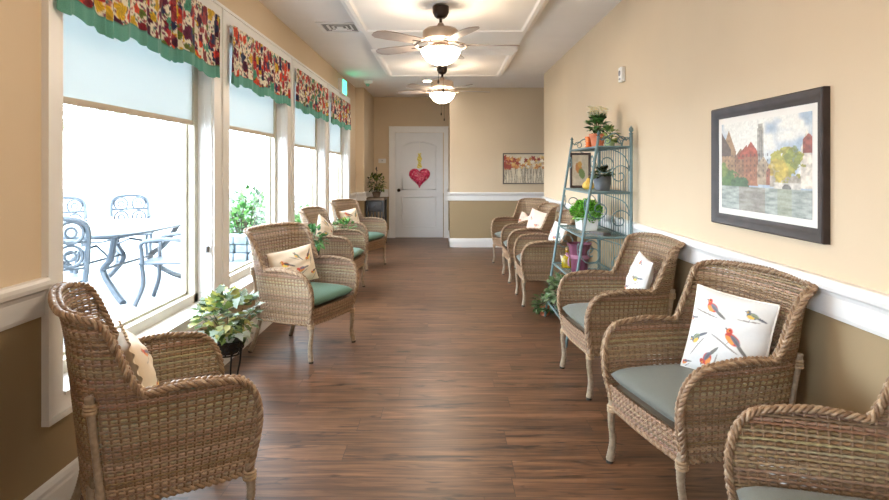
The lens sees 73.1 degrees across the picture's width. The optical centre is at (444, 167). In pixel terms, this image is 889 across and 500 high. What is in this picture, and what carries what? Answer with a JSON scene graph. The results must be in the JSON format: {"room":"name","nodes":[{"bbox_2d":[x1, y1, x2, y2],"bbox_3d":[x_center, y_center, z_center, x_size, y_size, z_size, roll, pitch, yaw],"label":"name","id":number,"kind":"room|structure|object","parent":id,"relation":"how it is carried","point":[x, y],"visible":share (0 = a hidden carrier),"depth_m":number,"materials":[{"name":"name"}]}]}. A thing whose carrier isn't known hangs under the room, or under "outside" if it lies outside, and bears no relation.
{"room":"care facility","nodes":[
{"label":"care facility","id":0,"kind":"room"},
{"bbox_2d":[0,0,354,499],"bbox_3d":[-1.615,-0.010,3.650,0.170,2.740,13.300,0,0,0],"label":"wall","id":1,"kind":"structure","parent":0,"point":[31,454],"depth_m":2.19,"materials":[{"name":"paint"}]},
{"bbox_2d":[41,0,223,426],"bbox_3d":[-1.599,-0.061,3.178,0.201,2.088,1.804,0,0,0],"label":"window","id":2,"kind":"structure","parent":1,"relation":"in","point":[199,273],"depth_m":3.32,"materials":[{"name":"white paint"}]},
{"bbox_2d":[63,13,208,257],"bbox_3d":[-1.595,-0.203,3.168,0.114,1.577,1.517,0,0,0],"label":"roller shade","id":3,"kind":"object","parent":2,"relation":"attached to","point":[101,72],"visible":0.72,"depth_m":3.04,"materials":[{"name":"white fabric"}]},
{"bbox_2d":[56,0,219,77],"bbox_3d":[-1.478,-0.786,3.136,0.042,0.433,1.650,0,0,0],"label":"valance","id":4,"kind":"object","parent":2,"relation":"attached to","point":[181,31],"visible":1,"depth_m":3.18,"materials":[{"name":"fabric"}]},
{"bbox_2d":[24,270,316,499],"bbox_3d":[-1.521,1.282,3.650,0.018,0.155,13.300,0,0,0],"label":"baseboard","id":5,"kind":"structure","parent":1,"relation":"attached to","point":[61,486],"depth_m":2.40,"materials":[{"name":"white paint"}]},
{"bbox_2d":[0,192,356,331],"bbox_3d":[-1.511,0.487,3.650,0.038,0.145,13.300,0,0,0],"label":"trim","id":6,"kind":"structure","parent":1,"relation":"attached to","point":[23,302],"depth_m":2.15,"materials":[{"name":"white paint"}]},
{"bbox_2d":[223,6,292,309],"bbox_3d":[-1.599,-0.061,4.998,0.201,2.088,1.844,0,0,0],"label":"window","id":7,"kind":"structure","parent":1,"relation":"in","point":[278,181],"depth_m":5.59,"materials":[{"name":"white paint"}]},
{"bbox_2d":[230,37,283,221],"bbox_3d":[-1.595,-0.203,5.008,0.114,1.578,1.517,0,0,0],"label":"roller shade","id":8,"kind":"object","parent":7,"relation":"attached to","point":[251,113],"visible":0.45,"depth_m":5.04,"materials":[{"name":"white fabric"}]},
{"bbox_2d":[231,25,290,106],"bbox_3d":[-1.478,-0.785,4.975,0.042,0.433,1.586,0,0,0],"label":"valance","id":9,"kind":"object","parent":7,"relation":"attached to","point":[255,67],"visible":1,"depth_m":4.79,"materials":[{"name":"fabric"}]},
{"bbox_2d":[292,57,328,246],"bbox_3d":[-1.599,-0.061,6.838,0.201,2.088,1.844,0,0,0],"label":"window","id":10,"kind":"structure","parent":1,"relation":"in","point":[315,185],"depth_m":7.55,"materials":[{"name":"white paint"}]},
{"bbox_2d":[295,77,321,206],"bbox_3d":[-1.595,-0.205,6.848,0.114,1.574,1.517,0,0,0],"label":"roller shade","id":11,"kind":"object","parent":10,"relation":"attached to","point":[304,123],"visible":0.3,"depth_m":7.03,"materials":[{"name":"white fabric"}]},
{"bbox_2d":[295,68,328,121],"bbox_3d":[-1.478,-0.786,6.815,0.042,0.433,1.586,0,0,0],"label":"valance","id":12,"kind":"object","parent":10,"relation":"attached to","point":[311,96],"visible":1,"depth_m":6.63,"materials":[{"name":"fabric"}]},
{"bbox_2d":[328,83,349,225],"bbox_3d":[-1.599,-0.061,8.659,0.201,2.088,1.807,0,0,0],"label":"window","id":13,"kind":"structure","parent":1,"relation":"in","point":[342,179],"depth_m":9.39,"materials":[{"name":"white paint"}]},
{"bbox_2d":[330,98,345,198],"bbox_3d":[-1.595,-0.206,8.688,0.114,1.572,1.517,0,0,0],"label":"roller shade","id":14,"kind":"object","parent":13,"relation":"attached to","point":[334,129],"visible":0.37,"depth_m":8.96,"materials":[{"name":"white fabric"}]},
{"bbox_2d":[331,92,350,129],"bbox_3d":[-1.478,-0.785,8.655,0.042,0.433,1.587,0,0,0],"label":"valance","id":15,"kind":"object","parent":13,"relation":"attached to","point":[340,109],"visible":1,"depth_m":8.48,"materials":[{"name":"fabric"}]},
{"bbox_2d":[338,78,346,95],"bbox_3d":[-1.492,-1.180,8.780,0.076,0.220,0.340,0,0,0],"label":"exit sign","id":16,"kind":"object","parent":1,"relation":"attached to","point":[342,84],"visible":1,"depth_m":8.61,"materials":[{"name":"teal plastic"}]},
{"bbox_2d":[212,334,246,357],"bbox_3d":[-1.240,1.015,3.420,0.219,0.090,0.219,0,0,0],"label":"plant pot","id":17,"kind":"object","parent":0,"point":[232,346],"depth_m":3.36,"materials":[{"name":"black metal"}]},
{"bbox_2d":[355,88,373,230],"bbox_3d":[-1.540,-0.010,11.000,0.320,2.740,1.400,0,0,0],"label":"wall","id":18,"kind":"structure","parent":0,"point":[364,101],"depth_m":10.30,"materials":[{"name":"paint"}]},
{"bbox_2d":[356,189,388,200],"bbox_3d":[-1.310,0.487,10.981,0.292,0.145,1.477,0,0,6],"label":"trim","id":19,"kind":"structure","parent":18,"relation":"attached to","point":[361,196],"depth_m":10.54,"materials":[{"name":"white paint"}]},
{"bbox_2d":[374,97,448,237],"bbox_3d":[-0.645,-0.010,11.750,1.670,2.740,0.100,0,0,0],"label":"wall","id":20,"kind":"structure","parent":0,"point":[388,111],"depth_m":11.70,"materials":[{"name":"paint"}]},
{"bbox_2d":[378,159,385,162],"bbox_3d":[-1.215,-0.140,11.692,0.150,0.085,0.016,0,0,0],"label":"thermostat","id":21,"kind":"object","parent":20,"relation":"attached to","point":[379,160],"visible":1,"depth_m":11.69,"materials":[{"name":"white paint"}]},
{"bbox_2d":[389,126,448,237],"bbox_3d":[-0.498,0.275,11.643,1.167,2.170,0.115,0,0,0],"label":"door","id":22,"kind":"structure","parent":20,"relation":"attached to","point":[414,211],"depth_m":11.66,"materials":[{"name":"white paint"}]},
{"bbox_2d":[409,141,429,187],"bbox_3d":[-0.484,-0.071,11.624,0.414,0.907,0.062,0,0,0],"label":"heart ornament","id":23,"kind":"object","parent":22,"relation":"hanging from","point":[419,178],"visible":1,"depth_m":11.62,"materials":[{"name":"fabric"}]},
{"bbox_2d":[80,238,774,499],"bbox_3d":[0.515,1.390,4.375,4.470,0.060,14.950,0,0,0],"label":"floor","id":24,"kind":"structure","parent":0,"point":[448,387],"depth_m":3.46,"materials":[{"name":"brown wood"}]},
{"bbox_2d":[48,281,263,499],"bbox_3d":[-1.091,0.895,2.240,0.652,0.929,0.715,0,0,-33],"label":"wicker armchair","id":25,"kind":"object","parent":24,"relation":"on","point":[196,420],"visible":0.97,"depth_m":2.00,"materials":[{"name":"wicker"}]},
{"bbox_2d":[117,320,158,409],"bbox_3d":[-1.153,0.760,2.248,0.140,0.324,0.354,0,0,-33],"label":"throw pillow","id":26,"kind":"object","parent":25,"relation":"on","point":[140,361],"visible":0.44,"depth_m":2.15,"materials":[{"name":"fabric"}]},
{"bbox_2d":[186,284,265,408],"bbox_3d":[-1.256,1.002,3.428,0.436,0.710,0.448,0,0,31],"label":"ivy plant","id":27,"kind":"object","parent":24,"relation":"on","point":[231,340],"visible":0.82,"depth_m":3.37,"materials":[{"name":"green plant"}]},
{"bbox_2d":[243,222,358,363],"bbox_3d":[-1.090,0.895,4.545,0.652,0.929,0.715,0,0,23],"label":"wicker armchair","id":28,"kind":"object","parent":24,"relation":"on","point":[299,298],"visible":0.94,"depth_m":4.37,"materials":[{"name":"wicker"}]},
{"bbox_2d":[266,244,318,287],"bbox_3d":[-1.152,0.750,4.571,0.136,0.311,0.426,0,0,42],"label":"throw pillow","id":29,"kind":"object","parent":28,"relation":"on","point":[300,259],"visible":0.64,"depth_m":4.55,"materials":[{"name":"fabric"}]},
{"bbox_2d":[266,282,351,305],"bbox_3d":[-1.044,0.939,4.525,0.503,0.102,0.517,0,0,23],"label":"seat cushion","id":30,"kind":"object","parent":28,"relation":"on","point":[325,294],"depth_m":4.46,"materials":[{"name":"teal fabric"}]},
{"bbox_2d":[300,222,328,280],"bbox_3d":[-1.296,0.943,5.907,0.296,0.826,0.342,0,0,18],"label":"potted plant","id":31,"kind":"object","parent":24,"relation":"on","point":[311,226],"visible":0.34,"depth_m":5.90,"materials":[{"name":"green plant"}]},
{"bbox_2d":[297,206,366,286],"bbox_3d":[-1.246,0.895,6.631,0.652,0.929,0.715,0,0,6],"label":"wicker armchair","id":32,"kind":"object","parent":24,"relation":"on","point":[351,244],"visible":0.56,"depth_m":6.65,"materials":[{"name":"wicker"}]},
{"bbox_2d":[316,214,332,242],"bbox_3d":[-1.332,0.705,6.660,0.145,0.405,0.418,0,0,21],"label":"throw pillow","id":33,"kind":"object","parent":32,"relation":"on","point":[326,228],"visible":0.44,"depth_m":6.62,"materials":[{"name":"fabric"}]},
{"bbox_2d":[353,247,363,257],"bbox_3d":[-1.197,0.939,6.625,0.503,0.102,0.517,0,0,6],"label":"seat cushion","id":34,"kind":"object","parent":32,"relation":"on","point":[358,252],"depth_m":6.70,"materials":[{"name":"teal fabric"}]},
{"bbox_2d":[332,217,357,273],"bbox_3d":[-1.290,0.988,7.617,0.380,0.737,0.344,0,0,0],"label":"potted plant","id":35,"kind":"object","parent":24,"relation":"on","point":[344,219],"visible":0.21,"depth_m":7.61,"materials":[{"name":"green plant"}]},
{"bbox_2d":[330,198,387,270],"bbox_3d":[-1.210,0.895,8.320,0.652,0.929,0.715,0,0,20],"label":"wicker armchair","id":36,"kind":"object","parent":24,"relation":"on","point":[376,238],"visible":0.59,"depth_m":8.40,"materials":[{"name":"wicker"}]},
{"bbox_2d":[339,208,359,221],"bbox_3d":[-1.305,0.730,8.323,0.153,0.340,0.364,0,0,30],"label":"throw pillow","id":37,"kind":"object","parent":36,"relation":"on","point":[352,213],"visible":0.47,"depth_m":8.29,"materials":[{"name":"fabric"}]},
{"bbox_2d":[368,232,383,240],"bbox_3d":[-1.164,0.939,8.303,0.503,0.102,0.517,0,0,20],"label":"seat cushion","id":38,"kind":"object","parent":36,"relation":"on","point":[372,236],"depth_m":8.26,"materials":[{"name":"teal fabric"}]},
{"bbox_2d":[366,197,386,242],"bbox_3d":[-1.205,0.940,10.618,0.340,0.840,0.484,0,0,0],"label":"side table","id":39,"kind":"object","parent":24,"relation":"on","point":[373,205],"visible":0.66,"depth_m":10.39,"materials":[{"name":"black paint"}]},
{"bbox_2d":[366,167,385,197],"bbox_3d":[-1.204,0.248,10.582,0.382,0.543,0.361,0,0,0],"label":"potted plant","id":40,"kind":"object","parent":39,"relation":"on","point":[376,194],"visible":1,"depth_m":10.54,"materials":[{"name":"green plant"}]},
{"bbox_2d":[490,198,547,268],"bbox_3d":[1.091,0.895,8.493,0.652,0.929,0.715,0,0,-27],"label":"wicker armchair","id":41,"kind":"object","parent":24,"relation":"on","point":[523,204],"visible":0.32,"depth_m":8.70,"materials":[{"name":"wicker"}]},
{"bbox_2d":[494,231,506,236],"bbox_3d":[1.047,0.939,8.471,0.503,0.102,0.517,0,0,-27],"label":"seat cushion","id":42,"kind":"object","parent":41,"relation":"on","point":[496,233],"depth_m":8.53,"materials":[{"name":"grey fabric"}]},
{"bbox_2d":[518,212,528,222],"bbox_3d":[1.170,0.760,8.533,0.144,0.262,0.393,0,0,-22],"label":"throw pillow","id":43,"kind":"object","parent":41,"relation":"on","point":[523,216],"visible":0.33,"depth_m":8.57,"materials":[{"name":"fabric"}]},
{"bbox_2d":[501,202,558,282],"bbox_3d":[1.053,0.895,7.390,0.652,0.929,0.715,0,0,-2],"label":"wicker armchair","id":44,"kind":"object","parent":24,"relation":"on","point":[513,230],"visible":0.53,"depth_m":7.10,"materials":[{"name":"wicker"}]},
{"bbox_2d":[526,208,546,232],"bbox_3d":[1.129,0.700,7.392,0.159,0.394,0.394,0,0,-20],"label":"throw pillow","id":45,"kind":"object","parent":44,"relation":"on","point":[536,218],"visible":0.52,"depth_m":7.34,"materials":[{"name":"fabric"}]},
{"bbox_2d":[530,292,556,315],"bbox_3d":[0.925,1.270,5.565,0.285,0.242,0.285,0,0,0],"label":"potted plant","id":46,"kind":"object","parent":24,"relation":"on","point":[541,309],"visible":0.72,"depth_m":5.53,"materials":[{"name":"green plant"}]},
{"bbox_2d":[513,209,582,306],"bbox_3d":[1.068,0.895,6.170,0.652,0.929,0.715,0,0,0],"label":"wicker armchair","id":47,"kind":"object","parent":24,"relation":"on","point":[534,261],"visible":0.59,"depth_m":5.88,"materials":[{"name":"wicker"}]},
{"bbox_2d":[548,221,566,250],"bbox_3d":[1.157,0.720,6.151,0.150,0.330,0.343,0,0,-12],"label":"throw pillow","id":48,"kind":"object","parent":47,"relation":"on","point":[552,236],"visible":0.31,"depth_m":6.10,"materials":[{"name":"fabric"}]},
{"bbox_2d":[544,126,633,347],"bbox_3d":[1.172,0.518,5.025,0.525,1.687,0.986,0,0,0],"label":"plant shelf","id":49,"kind":"object","parent":24,"relation":"on","point":[597,149],"visible":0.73,"depth_m":4.82,"materials":[{"name":"teal metal"}]},
{"bbox_2d":[541,270,575,313],"bbox_3d":[1.024,1.106,5.324,0.365,0.404,0.379,0,0,0],"label":"potted plant","id":50,"kind":"object","parent":49,"relation":"on","point":[554,286],"visible":0.47,"depth_m":5.29,"materials":[{"name":"green plant"}]},
{"bbox_2d":[562,247,570,267],"bbox_3d":[1.060,0.773,5.200,0.090,0.177,0.090,0,0,0],"label":"glass bottle","id":51,"kind":"object","parent":49,"relation":"on","point":[564,258],"visible":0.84,"depth_m":5.16,"materials":[{"name":"yellow glass"}]},
{"bbox_2d":[566,242,591,271],"bbox_3d":[1.119,0.743,4.980,0.213,0.238,0.203,0,0,0],"label":"flower pot","id":52,"kind":"object","parent":49,"relation":"on","point":[573,255],"visible":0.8,"depth_m":4.92,"materials":[{"name":"purple ceramic"}]},
{"bbox_2d":[570,153,590,187],"bbox_3d":[1.235,0.021,5.455,0.190,0.320,0.020,0,0,0],"label":"framed picture","id":53,"kind":"object","parent":49,"relation":"on","point":[580,170],"visible":0.94,"depth_m":5.46,"materials":[{"name":"beige paper"}]},
{"bbox_2d":[572,155,587,184],"bbox_3d":[1.235,0.021,5.457,0.155,0.285,0.001,0,0,0],"label":"print","id":54,"kind":"object","parent":53,"relation":"attached to","point":[579,162],"depth_m":5.46},
{"bbox_2d":[569,198,603,230],"bbox_3d":[1.202,0.385,5.077,0.295,0.272,0.448,0,0,0],"label":"potted plant","id":55,"kind":"object","parent":49,"relation":"on","point":[592,224],"visible":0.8,"depth_m":4.97,"materials":[{"name":"green plant"}]},
{"bbox_2d":[582,176,593,188],"bbox_3d":[1.235,0.123,5.150,0.099,0.118,0.099,0,0,23],"label":"gourd","id":56,"kind":"object","parent":49,"relation":"on","point":[586,183],"visible":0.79,"depth_m":5.12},
{"bbox_2d":[585,137,591,146],"bbox_3d":[1.215,-0.216,5.060,0.064,0.095,0.064,0,0,0],"label":"copper cup","id":57,"kind":"object","parent":49,"relation":"on","point":[587,139],"visible":0.69,"depth_m":5.04,"materials":[{"name":"metal"}]},
{"bbox_2d":[583,106,609,145],"bbox_3d":[1.267,-0.342,4.976,0.230,0.346,0.230,0,0,0],"label":"flowering plant","id":58,"kind":"object","parent":49,"relation":"on","point":[599,118],"visible":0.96,"depth_m":4.95,"materials":[{"name":"green plant"}]},
{"bbox_2d":[589,231,610,235],"bbox_3d":[1.220,0.512,4.720,0.070,0.019,0.200,0,0,-20],"label":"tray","id":59,"kind":"object","parent":49,"relation":"on","point":[591,232],"visible":1,"depth_m":4.67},
{"bbox_2d":[590,165,615,190],"bbox_3d":[1.279,0.074,4.833,0.212,0.216,0.227,0,0,0],"label":"potted plant","id":60,"kind":"object","parent":49,"relation":"on","point":[602,182],"visible":0.85,"depth_m":4.78,"materials":[{"name":"green plant"}]},
{"bbox_2d":[600,124,620,145],"bbox_3d":[1.307,-0.258,4.704,0.155,0.179,0.197,0,0,0],"label":"potted plant","id":61,"kind":"object","parent":49,"relation":"on","point":[608,128],"visible":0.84,"depth_m":4.69,"materials":[{"name":"green plant"}]},
{"bbox_2d":[556,232,684,400],"bbox_3d":[1.117,0.895,3.825,0.652,0.929,0.715,0,0,-5],"label":"wicker armchair","id":62,"kind":"object","parent":24,"relation":"on","point":[585,322],"visible":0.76,"depth_m":3.66,"materials":[{"name":"wicker"}]},
{"bbox_2d":[563,302,644,328],"bbox_3d":[1.068,0.939,3.821,0.503,0.102,0.517,0,0,-5],"label":"seat cushion","id":63,"kind":"object","parent":62,"relation":"on","point":[575,315],"depth_m":3.85,"materials":[{"name":"grey fabric"}]},
{"bbox_2d":[625,251,653,305],"bbox_3d":[1.233,0.725,3.816,0.154,0.357,0.358,0,0,9],"label":"throw pillow","id":64,"kind":"object","parent":62,"relation":"on","point":[640,275],"visible":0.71,"depth_m":3.71,"materials":[{"name":"fabric"}]},
{"bbox_2d":[600,259,818,499],"bbox_3d":[1.109,0.895,2.561,0.652,0.929,0.715,0,0,-12],"label":"wicker armchair","id":65,"kind":"object","parent":24,"relation":"on","point":[673,406],"visible":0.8,"depth_m":2.42,"materials":[{"name":"wicker"}]},
{"bbox_2d":[611,364,772,422],"bbox_3d":[1.060,0.939,2.551,0.503,0.102,0.517,0,0,-12],"label":"seat cushion","id":66,"kind":"object","parent":65,"relation":"on","point":[654,388],"depth_m":2.53,"materials":[{"name":"grey fabric"}]},
{"bbox_2d":[680,284,780,392],"bbox_3d":[1.213,0.725,2.572,0.166,0.390,0.391,0,0,-28],"label":"throw pillow","id":67,"kind":"object","parent":65,"relation":"on","point":[724,326],"visible":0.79,"depth_m":2.53,"materials":[{"name":"fabric"}]},
{"bbox_2d":[723,373,888,499],"bbox_3d":[1.084,0.895,1.439,0.652,0.929,0.715,0,0,14],"label":"wicker armchair","id":68,"kind":"object","parent":24,"relation":"on","point":[747,489],"visible":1,"depth_m":1.75,"materials":[{"name":"wicker"}]},
{"bbox_2d":[736,486,871,499],"bbox_3d":[1.036,0.939,1.451,0.503,0.102,0.517,0,0,14],"label":"seat cushion","id":69,"kind":"object","parent":68,"relation":"on","point":[752,492],"depth_m":1.66,"materials":[{"name":"grey fabric"}]},
{"bbox_2d":[259,0,621,96],"bbox_3d":[0.500,-1.420,4.375,4.500,0.080,14.950,0,0,0],"label":"ceiling","id":70,"kind":"structure","parent":0,"point":[561,24],"depth_m":6.71,"materials":[{"name":"paint"}]},
{"bbox_2d":[315,22,362,32],"bbox_3d":[-1.020,-1.374,5.870,0.400,0.012,0.400,0,0,0],"label":"ceiling vent","id":71,"kind":"object","parent":70,"relation":"in","point":[326,27],"visible":0.9,"depth_m":5.87,"materials":[{"name":"white metal"}]},
{"bbox_2d":[364,80,371,86],"bbox_3d":[-1.200,-1.333,9.450,0.120,0.095,0.074,0,0,0],"label":"emergency light","id":72,"kind":"object","parent":70,"relation":"attached to","point":[367,82],"visible":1,"depth_m":9.42,"materials":[{"name":"white plastic"}]},
{"bbox_2d":[364,33,524,48],"bbox_3d":[0.000,-1.355,3.150,1.600,0.051,10.300,0,0,0],"label":"ceiling","id":73,"kind":"structure","parent":0,"point":[472,38],"depth_m":6.31,"materials":[{"name":"paint"}]},
{"bbox_2d":[340,0,548,32],"bbox_3d":[0.000,-1.304,4.770,1.660,0.052,1.920,0,0,0],"label":"ceiling panel","id":74,"kind":"object","parent":73,"relation":"attached to","point":[369,16],"visible":0.79,"depth_m":5.06,"materials":[{"name":"paint"}]},
{"bbox_2d":[372,4,519,92],"bbox_3d":[0.011,-0.937,4.781,1.185,0.690,1.211,0,0,0],"label":"ceiling fan","id":75,"kind":"object","parent":74,"relation":"hanging from","point":[440,53],"visible":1,"depth_m":4.67,"materials":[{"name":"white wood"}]},
{"bbox_2d":[371,49,517,75],"bbox_3d":[0.000,-1.304,7.580,1.660,0.052,1.720,0,0,0],"label":"ceiling panel","id":76,"kind":"object","parent":73,"relation":"attached to","point":[476,62],"visible":0.85,"depth_m":7.43,"materials":[{"name":"paint"}]},
{"bbox_2d":[397,66,487,120],"bbox_3d":[0.009,-0.937,7.618,1.185,0.690,1.211,0,0,-10],"label":"ceiling fan","id":77,"kind":"object","parent":76,"relation":"hanging from","point":[438,96],"visible":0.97,"depth_m":7.50,"materials":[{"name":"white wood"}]},
{"bbox_2d":[449,88,543,237],"bbox_3d":[1.395,-0.010,11.000,2.610,2.740,1.400,0,0,0],"label":"wall","id":78,"kind":"structure","parent":0,"point":[483,126],"depth_m":10.30,"materials":[{"name":"paint"}]},
{"bbox_2d":[448,231,498,246],"bbox_3d":[1.336,1.282,10.991,2.528,0.155,1.418,0,0,0],"label":"baseboard","id":79,"kind":"structure","parent":78,"relation":"attached to","point":[453,242],"depth_m":10.28,"materials":[{"name":"white paint"}]},
{"bbox_2d":[447,189,543,200],"bbox_3d":[1.326,0.487,10.961,2.548,0.145,1.398,0,0,0],"label":"trim","id":80,"kind":"structure","parent":78,"relation":"attached to","point":[452,196],"depth_m":10.28,"materials":[{"name":"white paint"}]},
{"bbox_2d":[503,153,543,183],"bbox_3d":[1.475,0.010,10.285,0.950,0.530,0.030,0,0,0],"label":"painting","id":81,"kind":"object","parent":78,"relation":"attached to","point":[518,168],"visible":0.77,"depth_m":10.29,"materials":[{"name":"paint"}]},
{"bbox_2d":[544,0,888,498],"bbox_3d":[1.530,-0.010,2.900,0.140,2.740,11.800,0,0,0],"label":"wall","id":82,"kind":"structure","parent":0,"point":[683,61],"depth_m":2.97,"materials":[{"name":"paint"}]},
{"bbox_2d":[618,66,624,82],"bbox_3d":[1.438,-0.760,4.880,0.043,0.120,0.085,0,0,0],"label":"fire alarm","id":83,"kind":"object","parent":82,"relation":"attached to","point":[621,71],"visible":1,"depth_m":4.84,"materials":[{"name":"white paint"}]},
{"bbox_2d":[581,288,826,492],"bbox_3d":[1.451,1.282,2.900,0.018,0.155,11.800,0,0,0],"label":"baseboard","id":84,"kind":"structure","parent":82,"relation":"attached to","point":[581,288],"depth_m":2.56,"materials":[{"name":"white paint"}]},
{"bbox_2d":[541,196,888,339],"bbox_3d":[1.441,0.487,2.900,0.038,0.145,11.800,0,0,0],"label":"trim","id":85,"kind":"structure","parent":82,"relation":"attached to","point":[866,309],"depth_m":2.28,"materials":[{"name":"white paint"}]},
{"bbox_2d":[711,86,829,244],"bbox_3d":[1.444,-0.010,2.745,0.032,0.600,0.950,0,0,0],"label":"painting","id":86,"kind":"object","parent":82,"relation":"attached to","point":[770,157],"visible":1,"depth_m":2.62,"materials":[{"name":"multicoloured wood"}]},
{"label":"outside","id":87,"kind":"structure","parent":0,"visible":0},
{"bbox_2d":[63,189,335,347],"bbox_3d":[-13.860,1.430,14.000,24.280,0.060,52.000,0,0,0],"label":"ground","id":88,"kind":"structure","parent":87,"point":[164,203],"depth_m":9.82,"materials":[{"name":"concrete"}]},
{"bbox_2d":[63,216,90,312],"bbox_3d":[-3.375,0.895,5.121,0.603,1.004,0.659,0,0,-40],"label":"patio chair","id":89,"kind":"object","parent":88,"relation":"on","point":[78,257],"visible":0.39,"depth_m":5.04,"materials":[{"name":"metal"}]},
{"bbox_2d":[63,196,90,266],"bbox_3d":[-5.171,0.895,8.182,0.603,1.004,0.659,0,0,-34],"label":"patio chair","id":90,"kind":"object","parent":88,"relation":"on","point":[82,201],"visible":0.21,"depth_m":8.46,"materials":[{"name":"metal"}]},
{"bbox_2d":[63,104,167,220],"bbox_3d":[-8.951,-1.091,15.791,4.612,5.032,4.651,0,0,0],"label":"tree","id":91,"kind":"object","parent":88,"relation":"on","point":[105,194],"visible":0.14,"depth_m":15.74,"materials":[{"name":"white plant"}]},
{"bbox_2d":[63,219,180,304],"bbox_3d":[-3.800,1.040,6.900,1.271,0.750,2.031,0,0,0],"label":"patio table","id":92,"kind":"object","parent":88,"relation":"on","point":[113,230],"visible":0.69,"depth_m":6.71,"materials":[{"name":"metal"}]},
{"bbox_2d":[109,194,155,264],"bbox_3d":[-4.622,0.895,8.882,0.603,1.004,0.659,0,0,-34],"label":"patio chair","id":93,"kind":"object","parent":88,"relation":"on","point":[114,199],"visible":0.62,"depth_m":9.07,"materials":[{"name":"metal"}]},
{"bbox_2d":[133,232,180,306],"bbox_3d":[-2.832,0.895,6.303,0.659,1.004,0.603,0,0,-5],"label":"patio chair","id":94,"kind":"object","parent":88,"relation":"on","point":[159,260],"visible":0.3,"depth_m":6.07,"materials":[{"name":"metal"}]},
{"bbox_2d":[230,234,263,261],"bbox_3d":[-3.055,1.208,9.125,0.990,0.385,0.350,0,0,0],"label":"stone planter","id":95,"kind":"object","parent":88,"relation":"on","point":[240,250],"visible":0.3,"depth_m":8.97,"materials":[{"name":"white stone"}]},
{"bbox_2d":[230,199,265,233],"bbox_3d":[-3.296,0.982,9.842,0.857,0.936,0.890,0,0,0],"label":"shrub","id":96,"kind":"object","parent":95,"relation":"in","point":[239,217],"visible":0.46,"depth_m":9.74,"materials":[{"name":"green plant"}]},
{"bbox_2d":[230,184,265,233],"bbox_3d":[-3.879,0.876,11.973,1.193,1.131,1.073,0,0,0],"label":"shrub","id":97,"kind":"object","parent":88,"relation":"on","point":[260,192],"visible":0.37,"depth_m":11.98,"materials":[{"name":"green plant"}]},
{"bbox_2d":[230,195,308,230],"bbox_3d":[-3.800,0.975,13.030,2.400,0.770,0.060,0,0,0],"label":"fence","id":98,"kind":"object","parent":88,"relation":"on","point":[297,197],"depth_m":13.00,"materials":[{"name":"white"}]},
{"bbox_2d":[295,202,308,232],"bbox_3d":[-2.435,1.028,10.347,0.928,0.854,0.991,0,0,0],"label":"shrub","id":99,"kind":"object","parent":88,"relation":"on","point":[297,217],"visible":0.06,"depth_m":10.28,"materials":[{"name":"green plant"}]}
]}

